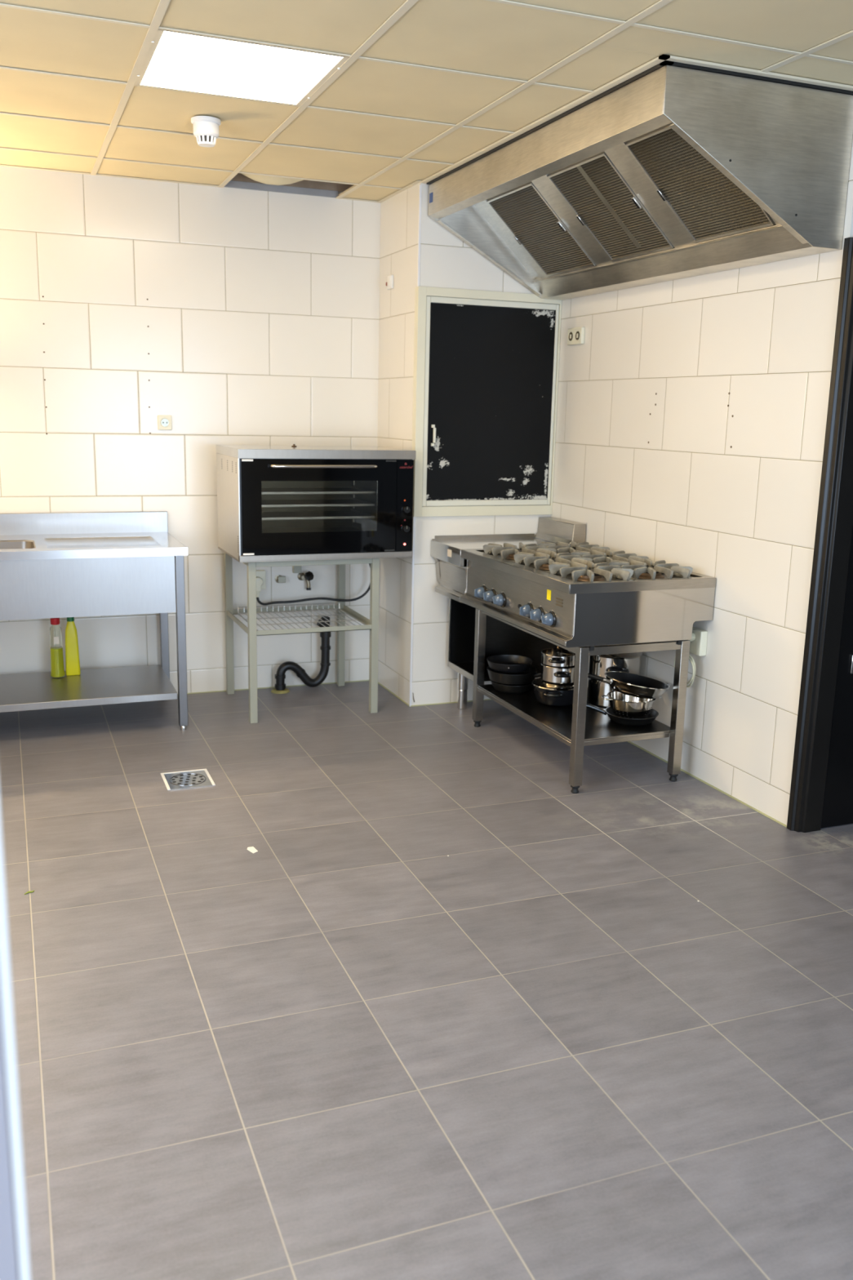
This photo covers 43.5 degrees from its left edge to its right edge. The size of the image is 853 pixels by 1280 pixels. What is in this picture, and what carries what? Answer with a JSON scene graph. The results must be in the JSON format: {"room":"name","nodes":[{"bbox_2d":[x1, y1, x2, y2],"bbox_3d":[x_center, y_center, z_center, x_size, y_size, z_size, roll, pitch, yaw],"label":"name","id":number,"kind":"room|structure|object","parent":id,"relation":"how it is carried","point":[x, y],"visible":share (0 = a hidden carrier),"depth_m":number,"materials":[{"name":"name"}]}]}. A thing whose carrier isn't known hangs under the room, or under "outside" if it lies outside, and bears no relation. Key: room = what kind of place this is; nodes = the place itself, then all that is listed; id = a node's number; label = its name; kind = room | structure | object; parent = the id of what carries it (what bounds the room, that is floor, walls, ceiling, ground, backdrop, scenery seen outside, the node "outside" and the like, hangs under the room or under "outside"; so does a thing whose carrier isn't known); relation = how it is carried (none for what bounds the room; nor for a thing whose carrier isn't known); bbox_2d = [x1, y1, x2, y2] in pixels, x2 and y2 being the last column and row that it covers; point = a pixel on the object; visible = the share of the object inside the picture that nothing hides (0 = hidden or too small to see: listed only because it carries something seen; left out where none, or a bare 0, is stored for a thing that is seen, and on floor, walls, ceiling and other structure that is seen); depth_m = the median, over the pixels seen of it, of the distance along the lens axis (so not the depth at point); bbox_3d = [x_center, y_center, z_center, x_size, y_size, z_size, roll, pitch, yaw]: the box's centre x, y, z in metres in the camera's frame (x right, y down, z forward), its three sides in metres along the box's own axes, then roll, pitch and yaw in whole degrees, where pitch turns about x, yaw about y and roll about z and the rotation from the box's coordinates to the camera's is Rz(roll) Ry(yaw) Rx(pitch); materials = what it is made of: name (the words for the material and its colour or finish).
{"room":"commercial kitchen","nodes":[
{"label":"commercial kitchen","id":0,"kind":"room"},
{"bbox_2d":[0,165,380,693],"bbox_3d":[-1.693,-1.138,5.274,4.779,2.950,0.101,-3,13,-21],"label":"wall","id":1,"kind":"structure","parent":0,"point":[237,316],"depth_m":5.37,"materials":[{"name":"tile"}]},
{"bbox_2d":[0,511,168,534],"bbox_3d":[-2.174,-0.541,5.140,1.820,0.134,0.018,-3,13,-21],"label":"backsplash","id":2,"kind":"structure","parent":1,"relation":"attached to","point":[20,523],"depth_m":5.31,"materials":[{"name":"metal"}]},
{"bbox_2d":[157,415,172,430],"bbox_3d":[-1.317,-1.093,5.371,0.068,0.072,0.016,-3,13,-21],"label":"wall socket","id":3,"kind":"object","parent":1,"relation":"attached to","point":[164,422],"visible":1,"depth_m":5.37,"materials":[{"name":"white plastic"}]},
{"bbox_2d":[255,569,266,589],"bbox_3d":[-0.903,-0.322,5.700,0.085,0.100,0.029,-3,13,-21],"label":"socket","id":4,"kind":"object","parent":1,"relation":"attached to","point":[260,573],"visible":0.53,"depth_m":5.69,"materials":[{"name":"white plastic"}]},
{"bbox_2d":[275,574,285,582],"bbox_3d":[-0.786,-0.326,5.742,0.051,0.044,0.038,-3,13,-21],"label":"pipe stub","id":5,"kind":"object","parent":1,"relation":"attached to","point":[278,579],"visible":1,"depth_m":5.73,"materials":[{"name":"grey metal"}]},
{"bbox_2d":[224,180,337,197],"bbox_3d":[-0.732,-2.259,5.348,0.600,0.031,0.011,-3,13,-21],"label":"trim","id":6,"kind":"structure","parent":1,"relation":"attached to","point":[232,184],"depth_m":5.34,"materials":[{"name":"white metal"}]},
{"bbox_2d":[231,173,354,191],"bbox_3d":[-0.868,-2.432,5.256,1.100,0.337,0.009,-3,13,-21],"label":"trim","id":7,"kind":"structure","parent":1,"relation":"attached to","point":[238,177],"depth_m":5.40,"materials":[{"name":"silver metal"}]},
{"bbox_2d":[292,565,301,573],"bbox_3d":[-0.699,-0.395,5.766,0.044,0.065,0.029,-3,13,-21],"label":"wall box","id":8,"kind":"object","parent":1,"relation":"attached to","point":[295,569],"visible":0.56,"depth_m":5.75,"materials":[{"name":"grey paint"}]},
{"bbox_2d":[297,571,313,590],"bbox_3d":[-0.657,-0.324,5.775,0.095,0.105,0.054,11,16,39],"label":"water tap","id":9,"kind":"object","parent":1,"relation":"attached to","point":[308,575],"visible":1,"depth_m":5.76,"materials":[{"name":"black metal"}]},
{"bbox_2d":[177,680,786,827],"bbox_3d":[-1.103,0.383,5.264,5.261,0.006,1.878,3,12,8],"label":"trim","id":10,"kind":"structure","parent":1,"relation":"attached to","point":[630,742],"depth_m":4.95,"materials":[{"name":"tile"}]},
{"bbox_2d":[0,680,852,1279],"bbox_3d":[-0.091,1.083,2.345,5.400,0.100,7.492,-3,13,-21],"label":"floor","id":11,"kind":"structure","parent":0,"point":[347,1046],"depth_m":2.77,"materials":[{"name":"tile"}]},
{"bbox_2d":[0,814,31,1279],"bbox_3d":[-0.712,0.319,0.685,0.834,2.040,0.041,-3,13,-21],"label":"door","id":12,"kind":"structure","parent":11,"relation":"on","point":[14,1243],"depth_m":0.84,"materials":[{"name":"white paint"}]},
{"bbox_2d":[0,511,188,730],"bbox_3d":[-2.064,-0.064,4.933,1.820,0.975,0.668,-3,13,-21],"label":"table","id":13,"kind":"object","parent":11,"relation":"on","point":[53,565],"visible":1,"depth_m":4.89,"materials":[{"name":"metal"}]},
{"bbox_2d":[0,539,35,549],"bbox_3d":[-2.015,-0.330,4.817,0.486,0.195,0.338,-3,13,-21],"label":"basin","id":14,"kind":"object","parent":13,"relation":"in","point":[4,544],"depth_m":5.00,"materials":[{"name":"metal"}]},
{"bbox_2d":[49,617,65,677],"bbox_3d":[-1.810,0.008,5.217,0.068,0.350,0.068,-3,13,-21],"label":"bottle","id":15,"kind":"object","parent":13,"relation":"on","point":[57,670],"visible":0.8,"depth_m":5.20,"materials":[{"name":"yellow plastic"}]},
{"bbox_2d":[64,617,80,675],"bbox_3d":[-1.752,0.006,5.267,0.070,0.335,0.048,-3,13,-21],"label":"bottle","id":16,"kind":"object","parent":13,"relation":"on","point":[72,653],"visible":0.82,"depth_m":5.26,"materials":[{"name":"yellow plastic"}]},
{"bbox_2d":[0,664,177,712],"bbox_3d":[-2.094,0.253,4.967,1.755,0.034,0.586,-3,13,-21],"label":"shelf","id":17,"kind":"object","parent":13,"relation":"attached to","point":[133,684],"depth_m":5.04,"materials":[{"name":"metal"}]},
{"bbox_2d":[0,531,187,560],"bbox_3d":[-2.055,-0.420,4.847,1.816,0.037,0.650,-3,13,-21],"label":"countertop","id":18,"kind":"structure","parent":13,"relation":"on","point":[170,545],"depth_m":4.81,"materials":[{"name":"metal"}]},
{"bbox_2d":[160,768,215,790],"bbox_3d":[-0.983,0.572,4.391,0.190,0.004,0.208,-3,13,-21],"label":"floor drain","id":19,"kind":"object","parent":11,"relation":"on","point":[200,777],"visible":1,"depth_m":4.38,"materials":[{"name":"metal"}]},
{"bbox_2d":[247,846,257,853],"bbox_3d":[-0.605,0.729,3.705,0.027,0.001,0.056,-6,14,-30],"label":"paper scrap","id":20,"kind":"object","parent":11,"relation":"on","point":[251,849],"visible":1,"depth_m":3.71,"materials":[{"name":"white paper"}]},
{"bbox_2d":[271,688,289,693],"bbox_3d":[-0.793,0.273,5.793,0.102,0.012,0.104,-3,13,-21],"label":"foam collar","id":21,"kind":"object","parent":11,"relation":"on","point":[273,691],"visible":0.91,"depth_m":5.76,"materials":[{"name":"yellow plastic"}]},
{"bbox_2d":[223,551,379,723],"bbox_3d":[-0.654,-0.061,5.501,0.653,0.794,0.603,-3,13,-21],"label":"stand","id":22,"kind":"object","parent":11,"relation":"on","point":[372,624],"visible":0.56,"depth_m":5.33,"materials":[{"name":"grey paint"}]},
{"bbox_2d":[237,602,365,631],"bbox_3d":[-0.638,-0.119,5.457,0.556,0.040,0.499,-3,13,-21],"label":"wire shelf","id":23,"kind":"object","parent":22,"relation":"on","point":[328,603],"visible":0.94,"depth_m":5.56,"materials":[{"name":"grey metal"}]},
{"bbox_2d":[215,444,416,562],"bbox_3d":[-0.552,-0.696,5.298,0.867,0.535,0.588,-3,13,-21],"label":"oven","id":24,"kind":"object","parent":22,"relation":"on","point":[276,503],"visible":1,"depth_m":5.07,"materials":[{"name":"glass"}]},
{"bbox_2d":[256,563,370,605],"bbox_3d":[-0.604,-0.345,5.722,0.650,0.313,0.057,-2,12,-13],"label":"cord","id":25,"kind":"object","parent":24,"relation":"attached to","point":[259,580],"visible":0.75,"depth_m":5.71,"materials":[{"name":"rubber"}]},
{"bbox_2d":[275,616,330,690],"bbox_3d":[-0.671,0.074,5.798,0.312,0.397,0.060,-3,13,-21],"label":"drain pipe","id":26,"kind":"object","parent":11,"relation":"on","point":[325,647],"visible":0.92,"depth_m":5.80,"materials":[{"name":"black plastic"}]},
{"bbox_2d":[447,597,557,718],"bbox_3d":[0.438,0.070,5.470,0.568,0.599,0.347,-3,13,-21],"label":"base cabinet","id":27,"kind":"object","parent":11,"relation":"on","point":[501,637],"visible":0.35,"depth_m":5.45,"materials":[{"name":"metal"}]},
{"bbox_2d":[430,516,586,603],"bbox_3d":[0.404,-0.409,5.372,0.678,0.376,0.388,-3,13,-21],"label":"countertop","id":28,"kind":"structure","parent":27,"relation":"on","point":[446,550],"depth_m":5.34,"materials":[{"name":"metal"}]},
{"bbox_2d":[459,546,716,793],"bbox_3d":[0.654,0.078,4.782,0.692,0.880,1.057,-3,13,-21],"label":"gas range","id":29,"kind":"object","parent":11,"relation":"on","point":[584,617],"visible":0.84,"depth_m":4.35,"materials":[{"name":"metal"}]},
{"bbox_2d":[489,679,533,693],"bbox_3d":[0.413,0.214,5.091,0.220,0.045,0.220,-3,13,-21],"label":"frying pan","id":30,"kind":"object","parent":29,"relation":"on","point":[505,688],"visible":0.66,"depth_m":5.01,"materials":[{"name":"black metal"}]},
{"bbox_2d":[487,666,541,684],"bbox_3d":[0.455,0.154,5.083,0.335,0.074,0.240,1,12,-1],"label":"frying pan","id":31,"kind":"object","parent":30,"relation":"on","point":[526,677],"visible":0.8,"depth_m":5.00,"materials":[{"name":"black metal"}]},
{"bbox_2d":[486,654,533,672],"bbox_3d":[0.395,0.114,5.073,0.220,0.043,0.220,-3,13,-21],"label":"frying pan","id":32,"kind":"object","parent":31,"relation":"on","point":[500,663],"visible":1,"depth_m":5.10,"materials":[{"name":"black metal"}]},
{"bbox_2d":[481,542,556,561],"bbox_3d":[0.429,-0.406,4.944,0.282,0.052,0.325,-3,13,-21],"label":"support","id":33,"kind":"object","parent":29,"relation":"on","point":[508,548],"visible":0.59,"depth_m":4.90,"materials":[{"name":"metal"}]},
{"bbox_2d":[531,677,573,706],"bbox_3d":[0.595,0.233,4.872,0.232,0.107,0.261,-3,13,-21],"label":"casserole","id":34,"kind":"object","parent":29,"relation":"on","point":[550,694],"visible":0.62,"depth_m":4.79,"materials":[{"name":"metal"}]},
{"bbox_2d":[540,662,574,684],"bbox_3d":[0.608,0.144,4.857,0.180,0.074,0.231,-3,13,-21],"label":"cooking pot","id":35,"kind":"object","parent":34,"relation":"on","point":[548,673],"visible":0.62,"depth_m":4.78,"materials":[{"name":"metal"}]},
{"bbox_2d":[541,648,575,667],"bbox_3d":[0.602,0.081,4.841,0.170,0.054,0.206,-3,13,-21],"label":"cooking pot","id":36,"kind":"object","parent":35,"relation":"on","point":[551,657],"visible":0.82,"depth_m":4.78,"materials":[{"name":"metal"}]},
{"bbox_2d":[556,645,575,654],"bbox_3d":[0.648,0.032,4.826,0.128,0.049,0.128,-3,13,-21],"label":"saucepan","id":37,"kind":"object","parent":36,"relation":"on","point":[561,650],"visible":0.22,"depth_m":4.79,"materials":[{"name":"metal"}]},
{"bbox_2d":[513,551,594,572],"bbox_3d":[0.549,-0.340,4.646,0.282,0.052,0.325,-3,13,-21],"label":"support","id":38,"kind":"object","parent":29,"relation":"on","point":[540,558],"visible":0.7,"depth_m":4.60,"materials":[{"name":"metal"}]},
{"bbox_2d":[535,541,612,558],"bbox_3d":[0.693,-0.422,5.046,0.282,0.052,0.325,-3,13,-21],"label":"support","id":39,"kind":"object","parent":29,"relation":"on","point":[561,547],"visible":0.63,"depth_m":5.01,"materials":[{"name":"metal"}]},
{"bbox_2d":[477,684,670,746],"bbox_3d":[0.650,0.312,4.834,0.504,0.028,0.935,-3,13,-21],"label":"shelf","id":40,"kind":"object","parent":29,"relation":"attached to","point":[556,721],"depth_m":4.58,"materials":[{"name":"metal"}]},
{"bbox_2d":[460,546,716,594],"bbox_3d":[0.670,-0.321,4.700,0.677,0.040,1.057,-3,13,-21],"label":"cooktop","id":41,"kind":"object","parent":29,"relation":"in","point":[698,583],"depth_m":4.31,"materials":[{"name":"metal"}]},
{"bbox_2d":[547,560,633,581],"bbox_3d":[0.668,-0.274,4.348,0.282,0.052,0.325,-3,13,-21],"label":"support","id":42,"kind":"object","parent":29,"relation":"on","point":[575,569],"visible":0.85,"depth_m":4.30,"materials":[{"name":"metal"}]},
{"bbox_2d":[570,549,653,568],"bbox_3d":[0.812,-0.356,4.747,0.282,0.052,0.325,-3,13,-21],"label":"support","id":43,"kind":"object","parent":29,"relation":"on","point":[597,557],"visible":0.66,"depth_m":4.71,"materials":[{"name":"metal"}]},
{"bbox_2d":[587,652,642,706],"bbox_3d":[0.860,0.159,4.894,0.242,0.254,0.306,-3,13,-21],"label":"stock pot","id":44,"kind":"object","parent":29,"relation":"on","point":[630,663],"visible":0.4,"depth_m":4.80,"materials":[{"name":"metal"}]},
{"bbox_2d":[586,703,658,725],"bbox_3d":[0.831,0.315,4.592,0.350,0.074,0.228,-3,13,-21],"label":"frying pan","id":45,"kind":"object","parent":29,"relation":"on","point":[654,713],"visible":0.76,"depth_m":4.55,"materials":[{"name":"black metal"}]},
{"bbox_2d":[600,690,662,719],"bbox_3d":[0.882,0.289,4.607,0.232,0.100,0.208,7,13,26],"label":"colander","id":46,"kind":"object","parent":45,"relation":"in","point":[622,705],"visible":0.89,"depth_m":4.54,"materials":[{"name":"metal"}]},
{"bbox_2d":[587,671,670,698],"bbox_3d":[0.870,0.186,4.550,0.281,0.129,0.407,11,16,40],"label":"saute pan","id":47,"kind":"object","parent":46,"relation":"on","point":[629,684],"visible":0.98,"depth_m":4.53,"materials":[{"name":"metal"}]},
{"bbox_2d":[608,559,693,579],"bbox_3d":[0.931,-0.290,4.450,0.282,0.052,0.325,-3,13,-21],"label":"support","id":48,"kind":"object","parent":29,"relation":"on","point":[638,567],"visible":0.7,"depth_m":4.40,"materials":[{"name":"metal"}]},
{"bbox_2d":[673,632,696,687],"bbox_3d":[1.092,0.083,4.476,0.036,0.239,0.148,-3,13,-21],"label":"power cable","id":49,"kind":"object","parent":29,"relation":"attached to","point":[693,637],"visible":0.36,"depth_m":4.43,"materials":[{"name":"white plastic"}]},
{"bbox_2d":[0,0,852,200],"bbox_3d":[-0.033,-1.479,1.798,5.194,0.014,7.286,-3,13,-21],"label":"ceiling","id":50,"kind":"structure","parent":0,"point":[481,37],"depth_m":3.37,"materials":[{"name":"tile"}]},
{"bbox_2d":[191,115,220,147],"bbox_3d":[-0.831,-1.913,4.026,0.110,0.091,0.110,-3,13,-21],"label":"smoke detector","id":51,"kind":"object","parent":50,"relation":"attached to","point":[205,128],"visible":1,"depth_m":3.99,"materials":[{"name":"white plastic"}]},
{"bbox_2d":[195,134,216,147],"bbox_3d":[-0.832,-1.883,4.033,0.076,0.031,0.077,-3,13,-21],"label":"grille","id":52,"kind":"object","parent":51,"relation":"attached to","point":[203,140],"depth_m":4.01,"materials":[{"name":"white plastic"}]},
{"bbox_2d":[134,26,349,106],"bbox_3d":[-0.610,-1.842,3.436,0.592,0.033,0.592,-3,13,-21],"label":"recessed light","id":53,"kind":"object","parent":50,"relation":"in","point":[174,60],"visible":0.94,"depth_m":3.41,"materials":[{"name":"white plastic"}]},
{"bbox_2d":[428,64,852,300],"bbox_3d":[0.707,-1.736,4.311,0.734,0.495,1.967,-3,13,-21],"label":"extractor hood","id":54,"kind":"object","parent":50,"relation":"hanging from","point":[788,148],"visible":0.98,"depth_m":3.58,"materials":[{"name":"metal"}]},
{"bbox_2d":[429,192,432,203],"bbox_3d":[0.021,-2.075,5.009,0.001,0.043,0.040,-3,13,-21],"label":"sticker","id":55,"kind":"object","parent":54,"relation":"attached to","point":[431,193],"visible":1,"depth_m":5.01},
{"bbox_2d":[486,182,595,276],"bbox_3d":[0.519,-1.856,4.857,0.342,0.323,0.456,-3,13,-21],"label":"grease filter","id":56,"kind":"object","parent":54,"relation":"attached to","point":[534,224],"visible":1,"depth_m":4.84,"materials":[{"name":"silver metal"}]},
{"bbox_2d":[547,151,674,262],"bbox_3d":[0.738,-1.734,4.309,0.342,0.323,0.454,-3,13,-21],"label":"grease filter","id":57,"kind":"object","parent":54,"relation":"attached to","point":[603,202],"visible":1,"depth_m":4.29,"materials":[{"name":"silver metal"}]},
{"bbox_2d":[625,124,775,243],"bbox_3d":[0.958,-1.612,3.762,0.342,0.323,0.450,-3,13,-21],"label":"grease filter","id":58,"kind":"object","parent":54,"relation":"attached to","point":[708,205],"visible":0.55,"depth_m":3.79,"materials":[{"name":"silver metal"}]},
{"bbox_2d":[0,0,852,203],"bbox_3d":[-0.034,-1.468,1.800,5.200,0.004,7.292,-3,13,-21],"label":"grid","id":59,"kind":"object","parent":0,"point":[162,6],"depth_m":3.45,"materials":[{"name":"white metal"}]},
{"bbox_2d":[377,182,555,705],"bbox_3d":[0.198,-0.994,5.691,0.773,2.577,0.579,-3,13,-21],"label":"wall column","id":60,"kind":"structure","parent":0,"point":[446,261],"depth_m":5.47,"materials":[{"name":"tile"}]},
{"bbox_2d":[386,275,393,289],"bbox_3d":[-0.193,-1.833,5.473,0.018,0.066,0.102,-3,13,-21],"label":"wall switch","id":61,"kind":"object","parent":60,"relation":"attached to","point":[389,283],"visible":1,"depth_m":5.44,"materials":[{"name":"white plastic"}]},
{"bbox_2d":[408,184,422,706],"bbox_3d":[-0.056,-0.899,5.293,0.009,2.545,0.009,-3,13,-21],"label":"trim","id":62,"kind":"structure","parent":60,"relation":"attached to","point":[420,185],"depth_m":5.39,"materials":[{"name":"white paint"}]},
{"bbox_2d":[412,286,561,516],"bbox_3d":[0.305,-1.179,5.375,0.777,1.101,0.060,-3,13,-21],"label":"hatch","id":63,"kind":"object","parent":60,"relation":"attached to","point":[486,377],"visible":0.92,"depth_m":5.36,"materials":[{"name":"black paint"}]},
{"bbox_2d":[551,137,852,825],"bbox_3d":[0.975,-0.997,4.894,0.101,2.950,2.592,-3,13,-21],"label":"wall","id":64,"kind":"structure","parent":0,"point":[692,411],"depth_m":4.29,"materials":[{"name":"tile"}]},
{"bbox_2d":[567,326,585,345],"bbox_3d":[0.736,-1.498,5.264,0.022,0.080,0.144,-3,13,-21],"label":"double socket","id":65,"kind":"object","parent":64,"relation":"attached to","point":[575,335],"visible":1,"depth_m":5.24,"materials":[{"name":"white plastic"}]},
{"bbox_2d":[420,53,852,183],"bbox_3d":[0.745,-1.974,4.264,0.874,0.007,2.020,-3,13,-21],"label":"trim","id":66,"kind":"structure","parent":64,"relation":"attached to","point":[663,57],"depth_m":3.43,"materials":[{"name":"metal"}]},
{"bbox_2d":[426,60,852,184],"bbox_3d":[0.710,-1.983,4.251,0.749,0.040,1.978,-3,13,-21],"label":"trim","id":67,"kind":"structure","parent":64,"relation":"attached to","point":[664,63],"depth_m":3.45,"materials":[{"name":"metal"}]},
{"bbox_2d":[689,626,707,656],"bbox_3d":[1.131,0.006,4.461,0.033,0.105,0.095,-3,13,-21],"label":"socket","id":68,"kind":"object","parent":64,"relation":"attached to","point":[698,646],"visible":0.74,"depth_m":4.43,"materials":[{"name":"white plastic"}]},
{"bbox_2d":[786,237,852,832],"bbox_3d":[1.676,-0.330,3.879,0.622,2.100,0.058,-3,13,-21],"label":"door","id":69,"kind":"structure","parent":64,"relation":"in","point":[821,790],"depth_m":3.84,"materials":[{"name":"black metal"}]},
{"bbox_3d":[-0.025,-1.875,1.713,5.400,0.050,7.491,-3,13,-21],"label":"trim","id":70,"kind":"structure","parent":0,"visible":0},
{"bbox_2d":[240,171,306,185],"bbox_3d":[-0.741,-2.392,5.174,0.744,0.344,0.224,-3,13,-21],"label":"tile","id":71,"kind":"object","parent":70,"relation":"hanging from","point":[273,180],"visible":0.04,"depth_m":5.18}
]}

